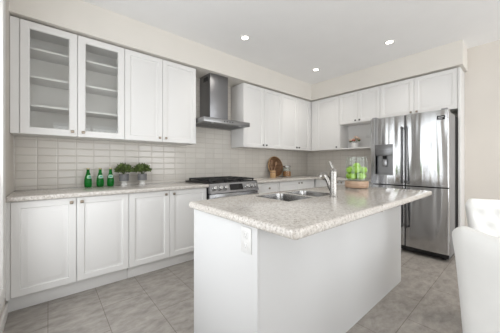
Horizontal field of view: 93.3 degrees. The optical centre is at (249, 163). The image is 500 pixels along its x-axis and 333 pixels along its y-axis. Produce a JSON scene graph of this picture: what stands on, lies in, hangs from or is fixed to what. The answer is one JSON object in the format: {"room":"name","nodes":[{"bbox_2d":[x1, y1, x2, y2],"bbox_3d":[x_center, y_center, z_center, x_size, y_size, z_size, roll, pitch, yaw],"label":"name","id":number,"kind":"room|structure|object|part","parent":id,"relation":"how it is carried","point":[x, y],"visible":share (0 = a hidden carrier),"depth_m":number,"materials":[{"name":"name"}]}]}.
{"room":"kitchen","nodes":[
{"label":"kitchen","id":0,"kind":"room"},
{"bbox_2d":[0,0,13,318],"bbox_3d":[-0.171,-0.209,-0.277,0.120,2.736,6.500,0,0,-40],"label":"wall","id":1,"kind":"structure","parent":0,"point":[9,137],"depth_m":1.94,"materials":[{"name":"beige paint"}]},
{"bbox_2d":[0,0,5,312],"bbox_3d":[-1.216,-0.161,0.975,0.118,2.230,1.750,0,0,-40],"label":"window","id":2,"kind":"structure","parent":1,"relation":"in","point":[2,2],"depth_m":1.59,"materials":[{"name":"white paint"}]},
{"bbox_2d":[0,302,7,332],"bbox_3d":[0.061,1.109,-0.447,0.014,0.100,5.940,0,0,-40],"label":"baseboard","id":3,"kind":"structure","parent":1,"relation":"attached to","point":[3,319],"depth_m":1.67,"materials":[{"name":"white paint"}]},
{"bbox_2d":[3,248,462,332],"bbox_3d":[1.629,1.189,1.260,4.856,0.060,6.740,0,0,-40],"label":"floor","id":4,"kind":"structure","parent":0,"point":[426,299],"depth_m":1.89,"materials":[{"name":"grey tile"}]},
{"bbox_2d":[6,193,128,312],"bbox_3d":[-1.708,0.725,2.274,0.851,0.869,0.621,0,0,-40],"label":"base cabinet","id":5,"kind":"object","parent":4,"relation":"on","point":[56,248],"visible":0.84,"depth_m":2.01,"materials":[{"name":"white wood"}]},
{"bbox_3d":[-1.677,0.663,1.935,0.406,0.736,0.020,0,0,-40],"label":"door","id":6,"kind":"part","parent":5,"relation":"part of","materials":[{"name":"white wood"}]},
{"bbox_3d":[-1.362,0.663,2.204,0.414,0.736,0.020,0,0,-40],"label":"door","id":7,"kind":"part","parent":5,"relation":"part of","materials":[{"name":"white wood"}]},
{"bbox_2d":[127,188,206,277],"bbox_3d":[-1.049,0.725,2.836,0.874,0.869,0.621,0,0,-40],"label":"base cabinet","id":8,"kind":"object","parent":4,"relation":"on","point":[161,223],"visible":0.77,"depth_m":2.54,"materials":[{"name":"white wood"}]},
{"bbox_2d":[6,181,208,201],"bbox_3d":[-1.363,0.269,2.547,1.731,0.040,0.640,0,0,-40],"label":"countertop","id":9,"kind":"structure","parent":8,"relation":"on","point":[68,192],"depth_m":2.25,"materials":[{"name":"stone"}]},
{"bbox_2d":[84,168,91,187],"bbox_3d":[-1.708,0.146,2.487,0.071,0.204,0.071,0,0,21],"label":"water bottle","id":10,"kind":"object","parent":9,"relation":"on","point":[87,180],"visible":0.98,"depth_m":2.47,"materials":[{"name":"green glass"}]},
{"bbox_2d":[96,168,103,186],"bbox_3d":[-1.617,0.146,2.545,0.071,0.204,0.071,0,0,38],"label":"water bottle","id":11,"kind":"object","parent":9,"relation":"on","point":[100,180],"visible":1,"depth_m":2.52,"materials":[{"name":"green glass"}]},
{"bbox_2d":[107,168,113,185],"bbox_3d":[-1.550,0.146,2.622,0.071,0.204,0.071,0,0,-35],"label":"water bottle","id":12,"kind":"object","parent":9,"relation":"on","point":[110,179],"visible":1,"depth_m":2.60,"materials":[{"name":"green glass"}]},
{"bbox_2d":[113,162,133,185],"bbox_3d":[-1.446,0.116,2.708,0.210,0.266,0.221,0,0,32],"label":"potted plant","id":13,"kind":"object","parent":9,"relation":"on","point":[123,178],"visible":1,"depth_m":2.67,"materials":[{"name":"green plant"}]},
{"bbox_3d":[-1.447,0.158,2.710,0.103,0.076,0.103,0,0,32],"label":"pot","id":14,"kind":"part","parent":13,"relation":"part of","materials":[{"name":"grey ceramic"}]},
{"bbox_2d":[133,162,151,184],"bbox_3d":[-1.295,0.116,2.841,0.221,0.266,0.210,0,0,2],"label":"potted plant","id":15,"kind":"object","parent":9,"relation":"on","point":[142,177],"visible":1,"depth_m":2.80,"materials":[{"name":"green plant"}]},
{"bbox_3d":[-1.296,0.158,2.838,0.103,0.076,0.103,0,0,2],"label":"pot","id":16,"kind":"part","parent":15,"relation":"part of","materials":[{"name":"grey metal"}]},
{"bbox_3d":[-1.046,0.663,2.474,0.407,0.736,0.020,0,0,-40],"label":"door","id":17,"kind":"part","parent":8,"relation":"part of","materials":[{"name":"white wood"}]},
{"bbox_3d":[-0.714,0.663,2.757,0.459,0.736,0.020,0,0,-40],"label":"door","id":18,"kind":"part","parent":8,"relation":"part of","materials":[{"name":"white wood"}]},
{"bbox_2d":[186,176,258,199],"bbox_3d":[-0.376,0.679,3.337,0.819,0.959,0.718,0,0,-40],"label":"gas range","id":19,"kind":"object","parent":4,"relation":"on","point":[223,186],"visible":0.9,"depth_m":3.12,"materials":[{"name":"silver metal"}]},
{"bbox_2d":[186,179,256,183],"bbox_3d":[-0.409,0.251,3.375,0.819,0.026,0.613,0,0,-40],"label":"cooktop","id":20,"kind":"object","parent":19,"relation":"in","point":[231,181],"depth_m":3.16,"materials":[{"name":"black metal"}]},
{"bbox_3d":[-0.198,0.660,3.128,0.781,0.567,0.043,0,0,-40],"label":"oven door","id":21,"kind":"part","parent":19,"relation":"part of","materials":[{"name":"silver metal"}]},
{"bbox_3d":[-0.191,0.305,3.120,0.785,0.124,0.060,0,0,-40],"label":"control panel","id":22,"kind":"part","parent":19,"relation":"part of","materials":[{"name":"silver metal"}]},
{"bbox_3d":[-0.163,0.424,3.087,0.709,0.026,0.062,0,0,-40],"label":"handle","id":23,"kind":"part","parent":19,"relation":"part of","materials":[{"name":"silver metal"}]},
{"bbox_2d":[258,182,278,193],"bbox_3d":[0.086,0.725,3.805,0.508,0.869,0.621,0,0,-40],"label":"base cabinet","id":24,"kind":"object","parent":4,"relation":"on","point":[263,187],"visible":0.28,"depth_m":3.60,"materials":[{"name":"white wood"}]},
{"bbox_2d":[279,180,313,190],"bbox_3d":[0.649,0.725,4.287,0.966,0.869,0.621,0,0,-40],"label":"base cabinet","id":25,"kind":"object","parent":4,"relation":"on","point":[303,184],"visible":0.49,"depth_m":4.03,"materials":[{"name":"white wood"}]},
{"bbox_3d":[0.662,0.663,3.932,0.511,0.736,0.020,0,0,-40],"label":"door","id":26,"kind":"part","parent":25,"relation":"part of","materials":[{"name":"white wood"}]},
{"bbox_3d":[1.023,0.663,4.240,0.431,0.736,0.020,0,0,-40],"label":"door","id":27,"kind":"part","parent":25,"relation":"part of","materials":[{"name":"white wood"}]},
{"bbox_2d":[194,206,400,332],"bbox_3d":[0.552,0.725,1.951,1.915,0.868,0.646,0,0,-40],"label":"kitchen island","id":28,"kind":"object","parent":4,"relation":"on","point":[326,281],"visible":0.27,"depth_m":1.38,"materials":[{"name":"white paint"}]},
{"bbox_3d":[-0.163,0.725,1.326,0.016,0.868,0.623,0,0,-40],"label":"panel","id":29,"kind":"part","parent":28,"relation":"part of","materials":[{"name":"white paint"}]},
{"bbox_2d":[241,226,251,254],"bbox_3d":[-0.019,0.369,1.139,0.008,0.124,0.076,0,0,-40],"label":"power outlet","id":30,"kind":"object","parent":28,"relation":"attached to","point":[246,233],"visible":1,"depth_m":1.13,"materials":[{"name":"white plastic"}]},
{"bbox_2d":[243,231,247,238],"bbox_3d":[-0.021,0.343,1.137,0.002,0.032,0.032,0,0,-40],"label":"socket","id":31,"kind":"object","parent":30,"relation":"attached to","point":[245,233],"depth_m":1.14,"materials":[{"name":"white plastic"}]},
{"bbox_2d":[243,242,247,249],"bbox_3d":[-0.021,0.395,1.137,0.002,0.032,0.032,0,0,-40],"label":"socket","id":32,"kind":"object","parent":30,"relation":"attached to","point":[245,244],"depth_m":1.14,"materials":[{"name":"white plastic"}]},
{"bbox_2d":[189,185,431,239],"bbox_3d":[0.634,0.270,1.862,1.981,0.042,0.892,0,0,-40],"label":"island countertop","id":33,"kind":"structure","parent":28,"relation":"on","point":[297,219],"depth_m":1.34,"materials":[{"name":"stone"}]},
{"bbox_2d":[257,190,329,200],"bbox_3d":[0.375,0.353,1.901,0.628,0.200,0.365,0,0,-40],"label":"sink","id":34,"kind":"object","parent":33,"relation":"in","point":[278,196],"visible":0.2,"depth_m":2.00,"materials":[{"name":"silver metal"}]},
{"bbox_3d":[0.253,0.353,1.797,0.308,0.200,0.365,0,0,-40],"label":"bowl","id":35,"kind":"part","parent":34,"relation":"part of","materials":[{"name":"silver metal"}]},
{"bbox_3d":[0.504,0.353,2.011,0.288,0.200,0.365,0,0,-40],"label":"bowl","id":36,"kind":"part","parent":34,"relation":"part of","materials":[{"name":"silver metal"}]},
{"bbox_2d":[319,161,337,197],"bbox_3d":[0.593,0.114,1.796,0.150,0.270,0.065,0,0,42],"label":"kitchen faucet","id":37,"kind":"object","parent":33,"relation":"on","point":[331,180],"visible":1,"depth_m":1.75,"materials":[{"name":"silver metal"}]},
{"bbox_3d":[0.599,0.149,1.795,0.050,0.120,0.074,0,0,-40],"label":"spout","id":38,"kind":"part","parent":37,"relation":"part of","materials":[{"name":"silver metal"}]},
{"bbox_2d":[345,158,368,188],"bbox_3d":[1.107,0.089,2.452,0.229,0.318,0.229,0,0,-40],"label":"vase","id":39,"kind":"object","parent":33,"relation":"on","point":[358,184],"visible":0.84,"depth_m":2.36,"materials":[{"name":"brown wood"}]},
{"bbox_2d":[346,166,352,172],"bbox_3d":[1.040,0.064,2.455,0.072,0.072,0.075,0,0,-18],"label":"apple","id":40,"kind":"object","parent":39,"relation":"in","point":[349,169],"visible":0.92,"depth_m":2.43,"materials":[{"name":"green food"}]},
{"bbox_2d":[349,173,356,179],"bbox_3d":[1.049,0.129,2.414,0.075,0.072,0.073,0,0,17],"label":"apple","id":41,"kind":"object","parent":39,"relation":"in","point":[352,176],"visible":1,"depth_m":2.39,"materials":[{"name":"green food"}]},
{"bbox_2d":[353,166,360,172],"bbox_3d":[1.081,0.062,2.392,0.075,0.074,0.074,0,0,4],"label":"apple","id":42,"kind":"object","parent":39,"relation":"in","point":[356,169],"visible":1,"depth_m":2.37,"materials":[{"name":"green food"}]},
{"bbox_2d":[357,173,364,179],"bbox_3d":[1.120,0.127,2.384,0.075,0.074,0.074,0,0,26],"label":"apple","id":43,"kind":"object","parent":39,"relation":"in","point":[360,176],"visible":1,"depth_m":2.36,"materials":[{"name":"green food"}]},
{"bbox_2d":[360,166,366,173],"bbox_3d":[1.155,0.061,2.406,0.075,0.076,0.074,0,0,-5],"label":"apple","id":44,"kind":"object","parent":39,"relation":"in","point":[363,169],"visible":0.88,"depth_m":2.38,"materials":[{"name":"green food"}]},
{"bbox_3d":[0.762,0.725,1.719,1.898,0.868,0.020,0,0,-40],"label":"panel","id":45,"kind":"part","parent":28,"relation":"part of","materials":[{"name":"white paint"}]},
{"bbox_2d":[314,179,372,187],"bbox_3d":[1.578,0.725,4.394,0.621,0.869,1.658,0,0,-40],"label":"base cabinet","id":46,"kind":"object","parent":4,"relation":"on","point":[317,183],"visible":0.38,"depth_m":4.26,"materials":[{"name":"white wood"}]},
{"bbox_2d":[248,175,370,183],"bbox_3d":[1.023,0.269,3.912,2.078,0.040,1.664,0,0,-40],"label":"countertop","id":47,"kind":"structure","parent":46,"relation":"on","point":[260,180],"depth_m":3.97,"materials":[{"name":"stone"}]},
{"bbox_2d":[270,170,275,177],"bbox_3d":[0.415,0.186,4.267,0.110,0.124,0.110,0,0,-40],"label":"utensil crock","id":48,"kind":"object","parent":47,"relation":"on","point":[272,172],"visible":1,"depth_m":4.22,"materials":[{"name":"brown wood"}]},
{"bbox_2d":[268,156,282,176],"bbox_3d":[0.486,0.052,4.488,0.394,0.391,0.086,0,0,-40],"label":"serving board","id":49,"kind":"object","parent":47,"relation":"on","point":[279,167],"visible":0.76,"depth_m":4.50,"materials":[{"name":"brown wood"}]},
{"bbox_2d":[283,166,290,175],"bbox_3d":[0.711,0.142,4.553,0.160,0.212,0.160,0,0,-40],"label":"storage jar","id":50,"kind":"object","parent":47,"relation":"on","point":[285,173],"visible":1,"depth_m":4.49,"materials":[{"name":"clear glass"}]},
{"bbox_3d":[1.395,0.663,4.180,0.020,0.736,0.431,0,0,-40],"label":"door","id":51,"kind":"part","parent":46,"relation":"part of","materials":[{"name":"white wood"}]},
{"bbox_2d":[371,108,457,259],"bbox_3d":[2.294,0.251,3.302,0.822,1.817,0.878,0,0,-40],"label":"refrigerator","id":52,"kind":"object","parent":4,"relation":"on","point":[417,151],"visible":0.87,"depth_m":2.95,"materials":[{"name":"silver metal"}]},
{"bbox_3d":[1.850,-0.189,3.266,0.008,0.155,0.233,0,0,-40],"label":"dispenser panel","id":53,"kind":"part","parent":52,"relation":"part of","materials":[{"name":"metal"}]},
{"bbox_3d":[1.899,0.680,3.260,0.067,0.773,0.428,0,0,-40],"label":"door","id":54,"kind":"part","parent":52,"relation":"part of","materials":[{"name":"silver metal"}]},
{"bbox_3d":[1.899,-0.178,3.260,0.067,0.916,0.428,0,0,-40],"label":"door","id":55,"kind":"part","parent":52,"relation":"part of","materials":[{"name":"silver metal"}]},
{"bbox_3d":[1.979,-0.114,3.077,0.051,0.745,0.020,0,0,-40],"label":"handle","id":56,"kind":"part","parent":52,"relation":"part of","materials":[{"name":"metal"}]},
{"bbox_3d":[2.013,0.572,3.037,0.051,0.515,0.020,0,0,-40],"label":"handle","id":57,"kind":"part","parent":52,"relation":"part of","materials":[{"name":"metal"}]},
{"bbox_3d":[2.013,-0.114,3.037,0.051,0.745,0.020,0,0,-40],"label":"handle","id":58,"kind":"part","parent":52,"relation":"part of","materials":[{"name":"metal"}]},
{"bbox_3d":[2.186,0.680,2.924,0.067,0.773,0.442,0,0,-40],"label":"door","id":59,"kind":"part","parent":52,"relation":"part of","materials":[{"name":"silver metal"}]},
{"bbox_3d":[2.186,-0.178,2.924,0.067,0.916,0.442,0,0,-40],"label":"door","id":60,"kind":"part","parent":52,"relation":"part of","materials":[{"name":"silver metal"}]},
{"bbox_2d":[458,67,464,226],"bbox_3d":[2.826,-0.045,3.153,0.334,2.408,0.024,0,0,-40],"label":"end panel","id":61,"kind":"object","parent":4,"relation":"on","point":[461,75],"visible":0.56,"depth_m":3.09,"materials":[{"name":"white wood"}]},
{"bbox_2d":[452,225,499,332],"bbox_3d":[1.192,0.712,0.900,0.572,0.895,0.524,0,0,-27],"label":"dining chair","id":62,"kind":"object","parent":4,"relation":"on","point":[477,253],"visible":1,"depth_m":0.93,"materials":[{"name":"white fabric"}]},
{"bbox_2d":[465,198,499,237],"bbox_3d":[1.841,0.711,1.530,0.524,0.896,0.572,0,0,12],"label":"dining chair","id":63,"kind":"object","parent":4,"relation":"on","point":[483,215],"visible":0.41,"depth_m":1.74,"materials":[{"name":"white fabric"}]},
{"bbox_2d":[83,0,499,84],"bbox_3d":[1.629,-1.617,1.260,4.856,0.080,6.740,0,0,-40],"label":"ceiling","id":64,"kind":"structure","parent":0,"point":[291,38],"depth_m":2.73,"materials":[{"name":"white paint"}]},
{"bbox_2d":[240,35,249,39],"bbox_3d":[-0.062,-1.573,2.947,0.120,0.006,0.120,0,0,-40],"label":"recessed light","id":65,"kind":"object","parent":64,"relation":"in","point":[243,37],"visible":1,"depth_m":2.94,"materials":[{"name":"white plastic"}]},
{"bbox_2d":[384,40,394,44],"bbox_3d":[1.807,-1.573,3.056,0.120,0.006,0.120,0,0,-40],"label":"recessed light","id":66,"kind":"object","parent":64,"relation":"in","point":[388,41],"visible":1,"depth_m":3.06,"materials":[{"name":"white plastic"}]},
{"bbox_2d":[338,40,499,225],"bbox_3d":[3.430,-0.209,2.798,0.120,2.736,6.500,0,0,-40],"label":"wall","id":67,"kind":"structure","parent":0,"point":[482,75],"depth_m":3.12,"materials":[{"name":"beige paint"}]},
{"bbox_2d":[300,96,339,151],"bbox_3d":[1.441,-0.755,4.763,0.349,0.988,0.922,0,0,-40],"label":"upper cabinet","id":68,"kind":"object","parent":67,"relation":"attached to","point":[324,112],"visible":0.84,"depth_m":4.53,"materials":[{"name":"white wood"}]},
{"bbox_3d":[1.477,-0.755,4.502,0.020,0.988,0.476,0,0,-40],"label":"door","id":69,"kind":"part","parent":68,"relation":"part of","materials":[{"name":"white wood"}]},
{"bbox_2d":[308,149,370,177],"bbox_3d":[1.817,-0.001,4.588,0.008,0.520,1.667,0,0,-40],"label":"backsplash","id":70,"kind":"structure","parent":67,"relation":"attached to","point":[318,162],"depth_m":4.64,"materials":[{"name":"beige tile"}]},
{"bbox_2d":[339,86,379,149],"bbox_3d":[1.969,-0.755,4.145,0.349,0.988,0.698,0,0,-40],"label":"upper cabinet","id":71,"kind":"object","parent":67,"relation":"attached to","point":[357,109],"visible":0.78,"depth_m":4.16,"materials":[{"name":"white wood"}]},
{"bbox_3d":[1.746,-0.979,4.188,0.020,0.540,0.339,0,0,-40],"label":"door","id":72,"kind":"part","parent":71,"relation":"part of","materials":[{"name":"white wood"}]},
{"bbox_2d":[349,136,360,147],"bbox_3d":[1.878,-0.389,4.240,0.224,0.214,0.163,0,0,36],"label":"flower pot","id":73,"kind":"object","parent":71,"relation":"in","point":[354,144],"visible":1,"depth_m":4.21,"materials":[{"name":"white ceramic"}]},
{"bbox_3d":[1.892,-0.330,4.251,0.128,0.095,0.128,0,0,-40],"label":"pot","id":74,"kind":"part","parent":73,"relation":"part of","materials":[{"name":"white ceramic"}]},
{"bbox_3d":[1.976,-0.485,4.151,0.318,0.448,0.698,0,0,-40],"label":"niche frame","id":75,"kind":"part","parent":71,"relation":"part of","materials":[{"name":"white wood"}]},
{"bbox_3d":[2.097,-0.495,4.254,0.011,0.428,0.662,0,0,-40],"label":"panel","id":76,"kind":"part","parent":71,"relation":"part of","materials":[{"name":"white wood"}]},
{"bbox_3d":[1.973,-0.979,3.922,0.020,0.540,0.352,0,0,-40],"label":"door","id":77,"kind":"part","parent":71,"relation":"part of","materials":[{"name":"white wood"}]},
{"bbox_2d":[312,39,466,100],"bbox_3d":[2.104,-1.422,3.970,0.374,0.310,2.260,0,0,-40],"label":"trim","id":78,"kind":"structure","parent":67,"relation":"attached to","point":[452,55],"depth_m":3.55,"materials":[{"name":"beige paint"}]},
{"bbox_2d":[380,68,457,117],"bbox_3d":[2.504,-0.984,3.518,0.349,0.530,0.945,0,0,-40],"label":"upper cabinet","id":79,"kind":"object","parent":67,"relation":"attached to","point":[434,91],"visible":0.84,"depth_m":3.36,"materials":[{"name":"white wood"}]},
{"bbox_3d":[2.239,-0.984,3.610,0.020,0.530,0.459,0,0,-40],"label":"door","id":80,"kind":"part","parent":79,"relation":"part of","materials":[{"name":"white wood"}]},
{"bbox_3d":[2.547,-0.984,3.250,0.020,0.530,0.480,0,0,-40],"label":"door","id":81,"kind":"part","parent":79,"relation":"part of","materials":[{"name":"white wood"}]},
{"bbox_3d":[-0.520,-0.209,3.777,4.856,2.736,0.120,0,0,-40],"label":"wall","id":82,"kind":"structure","parent":0,"visible":0},
{"bbox_2d":[10,16,124,141],"bbox_3d":[-1.787,-0.755,2.385,0.874,0.988,0.349,0,0,-40],"label":"upper cabinet","id":83,"kind":"object","parent":82,"relation":"attached to","point":[64,85],"visible":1,"depth_m":2.33,"materials":[{"name":"white wood"}]},
{"bbox_3d":[-1.831,-0.755,2.161,0.400,0.988,0.020,0,0,-40],"label":"door","id":84,"kind":"part","parent":83,"relation":"part of","materials":[{"name":"white wood"}]},
{"bbox_3d":[-1.876,-0.755,2.531,0.785,0.952,0.009,0,0,-40],"label":"panel","id":85,"kind":"part","parent":83,"relation":"part of","materials":[{"name":"clear glass"}]},
{"bbox_2d":[30,47,117,75],"bbox_3d":[-1.789,-1.038,2.429,0.784,0.018,0.257,0,0,-40],"label":"shelf","id":86,"kind":"object","parent":83,"relation":"attached to","point":[37,55],"depth_m":2.40,"materials":[{"name":"white wood"}]},
{"bbox_2d":[30,75,117,97],"bbox_3d":[-1.789,-0.786,2.429,0.784,0.018,0.257,0,0,-40],"label":"shelf","id":87,"kind":"object","parent":83,"relation":"attached to","point":[35,81],"depth_m":2.40,"materials":[{"name":"white wood"}]},
{"bbox_2d":[30,104,117,119],"bbox_3d":[-1.789,-0.527,2.429,0.784,0.018,0.257,0,0,-40],"label":"shelf","id":88,"kind":"object","parent":83,"relation":"attached to","point":[37,109],"depth_m":2.39,"materials":[{"name":"white wood"}]},
{"bbox_3d":[-1.519,-0.755,2.427,0.410,0.988,0.020,0,0,-40],"label":"door","id":89,"kind":"part","parent":83,"relation":"part of","materials":[{"name":"white wood"}]},
{"bbox_2d":[119,49,195,144],"bbox_3d":[-1.131,-0.755,2.945,0.848,0.988,0.349,0,0,-40],"label":"upper cabinet","id":90,"kind":"object","parent":82,"relation":"attached to","point":[160,95],"visible":0.97,"depth_m":2.80,"materials":[{"name":"white wood"}]},
{"bbox_3d":[-1.206,-0.755,2.694,0.406,0.988,0.020,0,0,-40],"label":"door","id":91,"kind":"part","parent":90,"relation":"part of","materials":[{"name":"white wood"}]},
{"bbox_3d":[-0.883,-0.755,2.970,0.436,0.988,0.020,0,0,-40],"label":"door","id":92,"kind":"part","parent":90,"relation":"part of","materials":[{"name":"white wood"}]},
{"bbox_2d":[9,0,312,101],"bbox_3d":[-0.362,-1.422,3.592,4.616,0.310,0.367,0,0,-40],"label":"soffit","id":93,"kind":"structure","parent":82,"relation":"attached to","point":[78,17],"depth_m":2.67,"materials":[{"name":"beige paint"}]},
{"bbox_2d":[14,77,307,189],"bbox_3d":[-0.479,-0.504,3.729,4.616,1.526,0.008,0,0,-40],"label":"backsplash","id":94,"kind":"structure","parent":82,"relation":"attached to","point":[39,163],"depth_m":3.01,"materials":[{"name":"beige tile"}]},
{"bbox_2d":[196,73,249,129],"bbox_3d":[-0.451,-0.901,3.420,0.767,0.730,0.496,0,0,-40],"label":"range hood","id":95,"kind":"object","parent":82,"relation":"attached to","point":[213,87],"visible":0.92,"depth_m":3.35,"materials":[{"name":"metal"}]},
{"bbox_2d":[231,83,281,149],"bbox_3d":[0.136,-0.755,4.027,0.879,0.988,0.349,0,0,-40],"label":"upper cabinet","id":96,"kind":"object","parent":82,"relation":"attached to","point":[260,107],"visible":1,"depth_m":3.83,"materials":[{"name":"white wood"}]},
{"bbox_3d":[0.063,-0.755,3.779,0.445,0.988,0.020,0,0,-40],"label":"door","id":97,"kind":"part","parent":96,"relation":"part of","materials":[{"name":"white wood"}]},
{"bbox_3d":[0.398,-0.755,4.065,0.428,0.988,0.020,0,0,-40],"label":"door","id":98,"kind":"part","parent":96,"relation":"part of","materials":[{"name":"white wood"}]},
{"bbox_2d":[274,94,310,150],"bbox_3d":[0.804,-0.755,4.597,0.874,0.988,0.349,0,0,-40],"label":"upper cabinet","id":99,"kind":"object","parent":82,"relation":"attached to","point":[296,112],"visible":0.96,"depth_m":4.46,"materials":[{"name":"white wood"}]},
{"bbox_3d":[0.729,-0.755,4.347,0.434,0.988,0.020,0,0,-40],"label":"door","id":100,"kind":"part","parent":99,"relation":"part of","materials":[{"name":"white wood"}]},
{"bbox_3d":[1.041,-0.755,4.613,0.378,0.988,0.020,0,0,-40],"label":"door","id":101,"kind":"part","parent":99,"relation":"part of","materials":[{"name":"white wood"}]}
]}

